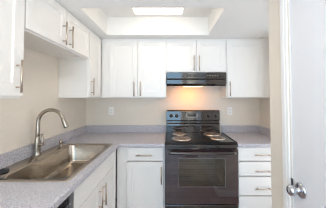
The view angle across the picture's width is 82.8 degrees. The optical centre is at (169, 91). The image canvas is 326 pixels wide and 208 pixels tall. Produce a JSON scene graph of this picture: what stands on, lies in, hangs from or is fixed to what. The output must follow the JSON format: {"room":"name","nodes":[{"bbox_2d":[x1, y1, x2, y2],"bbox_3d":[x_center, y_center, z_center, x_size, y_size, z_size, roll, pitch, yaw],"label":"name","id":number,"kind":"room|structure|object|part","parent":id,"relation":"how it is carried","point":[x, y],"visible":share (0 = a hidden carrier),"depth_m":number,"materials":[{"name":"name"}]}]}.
{"room":"kitchen","nodes":[
{"label":"kitchen","id":0,"kind":"room"},
{"bbox_2d":[0,46,85,153],"bbox_3d":[-1.240,0.374,1.163,0.100,2.162,2.950,0,-2,0],"label":"wall","id":1,"kind":"structure","parent":0,"point":[18,116],"depth_m":1.66,"materials":[{"name":"beige paint"}]},
{"bbox_2d":[0,0,24,97],"bbox_3d":[-1.006,-0.341,0.865,0.365,0.750,0.467,0,-2,0],"label":"upper cabinet","id":2,"kind":"object","parent":1,"relation":"attached to","point":[12,12],"visible":1,"depth_m":1.01,"materials":[{"name":"white paint"}]},
{"bbox_3d":[-0.888,-0.341,0.865,0.019,0.750,0.435,0,-2,0],"label":"frame","id":3,"kind":"part","parent":2,"relation":"part of","materials":[{"name":"white paint"}]},
{"bbox_3d":[-0.841,-0.084,1.037,0.036,0.185,0.012,0,-2,0],"label":"handle","id":4,"kind":"part","parent":2,"relation":"part of","materials":[{"name":"silver metal"}]},
{"bbox_2d":[0,125,86,168],"bbox_3d":[-1.179,0.500,1.459,0.019,0.102,2.349,0,-2,0],"label":"backsplash","id":5,"kind":"structure","parent":1,"relation":"attached to","point":[11,157],"depth_m":1.57,"materials":[{"name":"grey laminate"}]},
{"bbox_2d":[24,0,88,58],"bbox_3d":[-1.006,-0.525,1.550,0.365,0.338,0.884,0,-2,0],"label":"upper cabinet","id":6,"kind":"object","parent":1,"relation":"attached to","point":[49,28],"visible":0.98,"depth_m":1.46,"materials":[{"name":"white paint"}]},
{"bbox_3d":[-0.869,-0.527,1.326,0.019,0.308,0.425,0,-2,0],"label":"door","id":7,"kind":"part","parent":6,"relation":"part of","materials":[{"name":"white paint"}]},
{"bbox_3d":[-0.841,-0.466,1.492,0.036,0.185,0.012,0,-2,0],"label":"handle","id":8,"kind":"part","parent":6,"relation":"part of","materials":[{"name":"silver metal"}]},
{"bbox_3d":[-0.841,-0.463,1.590,0.036,0.185,0.012,0,-2,0],"label":"handle","id":9,"kind":"part","parent":6,"relation":"part of","materials":[{"name":"silver metal"}]},
{"bbox_3d":[-0.869,-0.513,1.764,0.019,0.308,0.439,0,-2,0],"label":"door","id":10,"kind":"part","parent":6,"relation":"part of","materials":[{"name":"white paint"}]},
{"bbox_2d":[58,30,100,97],"bbox_3d":[-1.006,-0.299,2.158,0.365,0.750,0.342,0,-2,0],"label":"upper cabinet","id":11,"kind":"object","parent":1,"relation":"attached to","point":[78,78],"visible":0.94,"depth_m":1.99,"materials":[{"name":"white paint"}]},
{"bbox_3d":[-0.841,-0.047,2.031,0.036,0.185,0.012,0,-2,0],"label":"handle","id":12,"kind":"part","parent":11,"relation":"part of","materials":[{"name":"silver metal"}]},
{"bbox_3d":[-0.869,-0.294,2.159,0.019,0.720,0.328,0,-2,0],"label":"door","id":13,"kind":"part","parent":11,"relation":"part of","materials":[{"name":"white paint"}]},
{"bbox_2d":[55,0,268,38],"bbox_3d":[-0.955,-0.887,-0.197,4.690,0.272,5.950,0,-2,0],"label":"ceiling","id":14,"kind":"structure","parent":0,"point":[107,19],"depth_m":2.04,"materials":[{"name":"white paint"}]},
{"bbox_2d":[133,8,183,13],"bbox_3d":[-0.118,-0.877,1.844,0.544,0.042,0.424,0,-2,0],"label":"ceiling light","id":15,"kind":"object","parent":14,"relation":"attached to","point":[136,10],"visible":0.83,"depth_m":1.95,"materials":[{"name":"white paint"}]},
{"bbox_2d":[86,87,259,197],"bbox_3d":[0.050,0.423,2.688,2.680,2.162,0.100,0,-2,0],"label":"wall","id":16,"kind":"structure","parent":0,"point":[127,111],"depth_m":2.64,"materials":[{"name":"beige paint"}]},
{"bbox_2d":[109,107,113,114],"bbox_3d":[-0.832,0.284,2.637,0.070,0.115,0.009,0,-2,0],"label":"wall outlet","id":17,"kind":"object","parent":16,"relation":"attached to","point":[111,109],"visible":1,"depth_m":2.63,"materials":[{"name":"white plastic"}]},
{"bbox_2d":[87,125,165,132],"bbox_3d":[-0.611,0.538,2.624,1.118,0.102,0.019,0,-2,0],"label":"backsplash","id":18,"kind":"structure","parent":16,"relation":"attached to","point":[90,128],"depth_m":2.61,"materials":[{"name":"grey laminate"}]},
{"bbox_2d":[99,39,166,97],"bbox_3d":[-0.613,-0.289,2.476,1.148,0.750,0.365,0,-2,0],"label":"upper cabinet","id":19,"kind":"object","parent":16,"relation":"attached to","point":[130,68],"visible":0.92,"depth_m":2.34,"materials":[{"name":"white paint"}]},
{"bbox_3d":[-0.579,-0.286,2.339,0.353,0.714,0.019,0,-2,0],"label":"door","id":20,"kind":"part","parent":19,"relation":"part of","materials":[{"name":"white paint"}]},
{"bbox_3d":[-0.220,-0.286,2.339,0.352,0.714,0.019,0,-2,0],"label":"door","id":21,"kind":"part","parent":19,"relation":"part of","materials":[{"name":"white paint"}]},
{"bbox_2d":[166,39,225,73],"bbox_3d":[0.342,-0.447,2.481,0.760,0.434,0.365,0,-2,0],"label":"upper cabinet","id":22,"kind":"object","parent":16,"relation":"attached to","point":[182,55],"visible":0.9,"depth_m":2.34,"materials":[{"name":"white paint"}]},
{"bbox_3d":[0.154,-0.443,2.344,0.368,0.400,0.019,0,-2,0],"label":"door","id":23,"kind":"part","parent":22,"relation":"part of","materials":[{"name":"white paint"}]},
{"bbox_3d":[0.342,-0.451,2.364,0.728,0.434,0.019,0,-2,0],"label":"frame","id":24,"kind":"part","parent":22,"relation":"part of","materials":[{"name":"white paint"}]},
{"bbox_3d":[0.529,-0.443,2.344,0.370,0.400,0.019,0,-2,0],"label":"door","id":25,"kind":"part","parent":22,"relation":"part of","materials":[{"name":"white paint"}]},
{"bbox_2d":[167,72,225,86],"bbox_3d":[0.341,-0.140,2.482,0.748,0.180,0.341,0,-2,0],"label":"range hood","id":26,"kind":"object","parent":16,"relation":"attached to","point":[174,79],"visible":0.98,"depth_m":2.32,"materials":[{"name":"black metal"}]},
{"bbox_2d":[186,74,205,76],"bbox_3d":[0.333,-0.195,2.317,0.246,0.030,0.003,0,-2,0],"label":"vent grille","id":27,"kind":"object","parent":26,"relation":"attached to","point":[187,75],"depth_m":2.32,"materials":[{"name":"grey metal"}]},
{"bbox_2d":[227,107,231,114],"bbox_3d":[0.866,0.285,2.637,0.070,0.115,0.009,0,-2,0],"label":"wall outlet","id":28,"kind":"object","parent":16,"relation":"attached to","point":[229,109],"visible":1,"depth_m":2.64,"materials":[{"name":"white plastic"}]},
{"bbox_2d":[221,125,258,132],"bbox_3d":[1.006,0.538,2.624,0.528,0.102,0.019,0,-2,0],"label":"backsplash","id":29,"kind":"structure","parent":16,"relation":"attached to","point":[224,128],"depth_m":2.61,"materials":[{"name":"grey laminate"}]},
{"bbox_2d":[220,39,269,97],"bbox_3d":[1.006,-0.289,2.476,0.565,0.750,0.365,0,-2,0],"label":"upper cabinet","id":30,"kind":"object","parent":16,"relation":"attached to","point":[247,60],"visible":0.84,"depth_m":2.34,"materials":[{"name":"white paint"}]},
{"bbox_2d":[259,98,269,127],"bbox_3d":[1.340,0.398,1.893,0.100,2.162,1.490,0,-2,0],"label":"wall","id":31,"kind":"structure","parent":0,"point":[264,103],"depth_m":2.50,"materials":[{"name":"beige paint"}]},
{"bbox_2d":[259,125,269,136],"bbox_3d":[1.280,0.528,2.329,0.019,0.102,0.609,0,-2,0],"label":"backsplash","id":32,"kind":"structure","parent":31,"relation":"attached to","point":[263,130],"depth_m":2.46,"materials":[{"name":"grey laminate"}]},
{"bbox_2d":[268,0,292,207],"bbox_3d":[0.994,0.307,-0.919,0.593,2.162,4.382,0,-2,0],"label":"wall partition","id":33,"kind":"structure","parent":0,"point":[273,5],"depth_m":1.20,"materials":[{"name":"beige paint"}]},
{"bbox_2d":[280,0,290,207],"bbox_3d":[0.690,0.381,0.639,0.013,2.116,0.963,0,-2,0],"label":"trim","id":34,"kind":"structure","parent":33,"relation":"attached to","point":[283,3],"depth_m":1.09,"materials":[{"name":"white paint"}]},
{"bbox_2d":[288,0,294,207],"bbox_3d":[0.747,0.414,0.644,0.102,2.049,0.842,0,-2,0],"label":"trim","id":35,"kind":"structure","parent":33,"relation":"attached to","point":[292,178],"depth_m":1.06,"materials":[{"name":"white paint"}]},
{"bbox_2d":[286,0,325,207],"bbox_3d":[0.684,0.412,0.635,0.106,2.038,0.817,0,-2,0],"label":"door","id":36,"kind":"structure","parent":33,"relation":"in","point":[308,17],"depth_m":0.93,"materials":[{"name":"white paint"}]},
{"bbox_3d":[0.653,0.529,0.984,0.044,0.057,0.057,0,-2,0],"label":"knob handle","id":37,"kind":"part","parent":36,"relation":"part of","materials":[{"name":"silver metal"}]},
{"bbox_3d":[0.686,0.529,0.984,0.030,0.080,0.080,0,-2,0],"label":"knob","id":38,"kind":"part","parent":36,"relation":"part of","materials":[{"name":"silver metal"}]},
{"bbox_3d":[-0.955,1.460,-0.272,4.690,0.100,5.950,0,-2,0],"label":"floor","id":39,"kind":"structure","parent":0,"visible":0},
{"bbox_2d":[57,192,73,207],"bbox_3d":[-0.859,1.010,0.795,0.620,0.868,0.602,0,-2,0],"label":"dishwasher","id":40,"kind":"object","parent":39,"relation":"on","point":[68,202],"visible":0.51,"depth_m":1.05,"materials":[{"name":"black plastic"}]},
{"bbox_2d":[74,150,115,207],"bbox_3d":[-0.865,1.031,1.549,0.647,0.875,0.894,0,-2,0],"label":"base cabinet","id":41,"kind":"object","parent":39,"relation":"on","point":[98,190],"visible":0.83,"depth_m":1.53,"materials":[{"name":"white paint"}]},
{"bbox_2d":[0,125,165,207],"bbox_3d":[-0.620,0.519,1.458,1.138,0.140,2.349,0,-2,0],"label":"countertop","id":42,"kind":"structure","parent":41,"relation":"on","point":[12,194],"depth_m":1.47,"materials":[{"name":"grey laminate"}]},
{"bbox_2d":[33,108,68,155],"bbox_3d":[-1.017,0.349,1.594,0.297,0.403,0.058,0,-2,0],"label":"faucet","id":43,"kind":"object","parent":42,"relation":"on","point":[37,142],"visible":1,"depth_m":1.58,"materials":[{"name":"silver metal"}]},
{"bbox_3d":[-1.098,0.420,1.577,0.063,0.116,0.025,-1,-2,18],"label":"lever","id":44,"kind":"part","parent":43,"relation":"part of","materials":[{"name":"silver metal"}]},
{"bbox_3d":[-1.029,0.281,1.597,0.250,0.268,0.034,0,-2,0],"label":"spout","id":45,"kind":"part","parent":43,"relation":"part of","materials":[{"name":"silver metal"}]},
{"bbox_2d":[0,143,112,181],"bbox_3d":[-0.885,0.652,1.537,0.564,0.211,0.891,0,-2,0],"label":"sink","id":46,"kind":"object","parent":42,"relation":"in","point":[56,163],"visible":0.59,"depth_m":1.61,"materials":[{"name":"silver metal"}]},
{"bbox_2d":[0,168,9,173],"bbox_3d":[-1.106,0.526,1.224,0.074,0.024,0.074,0,-2,0],"label":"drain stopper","id":47,"kind":"object","parent":46,"relation":"on","point":[3,170],"visible":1,"depth_m":1.22,"materials":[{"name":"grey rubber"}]},
{"bbox_3d":[-0.587,1.053,1.329,0.019,0.587,0.445,0,-2,0],"label":"door","id":48,"kind":"part","parent":41,"relation":"part of","materials":[{"name":"white paint"}]},
{"bbox_3d":[-0.559,0.887,1.515,0.036,0.185,0.012,0,-2,0],"label":"handle","id":49,"kind":"part","parent":41,"relation":"part of","materials":[{"name":"silver metal"}]},
{"bbox_3d":[-0.559,0.890,1.599,0.036,0.185,0.012,0,-2,0],"label":"handle","id":50,"kind":"part","parent":41,"relation":"part of","materials":[{"name":"silver metal"}]},
{"bbox_3d":[-0.587,1.067,1.771,0.019,0.587,0.427,0,-2,0],"label":"door","id":51,"kind":"part","parent":41,"relation":"part of","materials":[{"name":"white paint"}]},
{"bbox_2d":[117,147,164,207],"bbox_3d":[-0.312,1.055,2.292,0.524,0.875,0.647,0,-2,0],"label":"base cabinet","id":52,"kind":"object","parent":39,"relation":"on","point":[140,170],"visible":0.8,"depth_m":2.02,"materials":[{"name":"white paint"}]},
{"bbox_3d":[-0.263,0.689,2.025,0.398,0.142,0.019,0,-2,0],"label":"drawer","id":53,"kind":"part","parent":52,"relation":"part of","materials":[{"name":"white paint"}]},
{"bbox_3d":[-0.263,1.070,2.013,0.398,0.597,0.019,0,-2,0],"label":"door","id":54,"kind":"part","parent":52,"relation":"part of","materials":[{"name":"white paint"}]},
{"bbox_2d":[165,110,238,207],"bbox_3d":[0.343,0.873,2.251,0.782,1.236,0.733,0,-2,0],"label":"range","id":55,"kind":"object","parent":39,"relation":"on","point":[201,161],"visible":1,"depth_m":1.98,"materials":[{"name":"black metal"}]},
{"bbox_3d":[0.147,0.555,2.176,0.228,0.007,0.228,0,-2,0],"label":"burner","id":56,"kind":"part","parent":55,"relation":"part of","materials":[{"name":"silver metal"}]},
{"bbox_3d":[0.343,0.596,1.993,0.778,0.037,0.016,0,-2,0],"label":"rail","id":57,"kind":"part","parent":55,"relation":"part of","materials":[{"name":"black metal"}]},
{"bbox_3d":[0.343,1.294,1.963,0.772,0.185,0.031,0,-2,0],"label":"storage drawer","id":58,"kind":"part","parent":55,"relation":"part of","materials":[{"name":"black metal"}]},
{"bbox_2d":[165,132,237,144],"bbox_3d":[0.343,0.570,2.263,0.782,0.030,0.565,0,-2,0],"label":"cooktop","id":59,"kind":"object","parent":55,"relation":"in","point":[171,138],"depth_m":2.13,"materials":[{"name":"black metal"}]},
{"bbox_2d":[165,149,238,203],"bbox_3d":[0.343,0.913,2.206,0.772,0.568,0.647,0,-2,0],"label":"oven","id":60,"kind":"object","parent":55,"relation":"in","point":[192,176],"depth_m":1.96,"materials":[{"name":"black metal"}]},
{"bbox_3d":[0.564,0.564,2.431,0.228,0.007,0.228,0,-2,0],"label":"burner","id":61,"kind":"part","parent":55,"relation":"part of","materials":[{"name":"silver metal"}]},
{"bbox_3d":[0.576,0.556,2.191,0.184,0.007,0.184,0,-2,0],"label":"burner","id":62,"kind":"part","parent":55,"relation":"part of","materials":[{"name":"silver metal"}]},
{"bbox_2d":[237,147,271,207],"bbox_3d":[1.015,1.055,2.292,0.546,0.875,0.647,0,-2,0],"label":"base cabinet","id":63,"kind":"object","parent":39,"relation":"on","point":[254,163],"visible":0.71,"depth_m":2.01,"materials":[{"name":"white paint"}]},
{"bbox_2d":[221,125,270,146],"bbox_3d":[1.015,0.547,2.313,0.548,0.140,0.639,0,-2,0],"label":"countertop","id":64,"kind":"structure","parent":63,"relation":"on","point":[245,135],"depth_m":2.42,"materials":[{"name":"grey laminate"}]},
{"bbox_3d":[1.016,0.847,2.020,0.524,0.150,0.019,0,-2,0],"label":"drawer","id":65,"kind":"part","parent":63,"relation":"part of","materials":[{"name":"white paint"}]},
{"bbox_3d":[1.016,0.688,2.025,0.524,0.144,0.019,0,-2,0],"label":"drawer","id":66,"kind":"part","parent":63,"relation":"part of","materials":[{"name":"white paint"}]},
{"bbox_3d":[1.016,1.256,2.007,0.524,0.225,0.019,0,-2,0],"label":"drawer","id":67,"kind":"part","parent":63,"relation":"part of","materials":[{"name":"white paint"}]},
{"bbox_3d":[1.016,1.032,2.014,0.524,0.198,0.019,0,-2,0],"label":"drawer","id":68,"kind":"part","parent":63,"relation":"part of","materials":[{"name":"white paint"}]}
]}

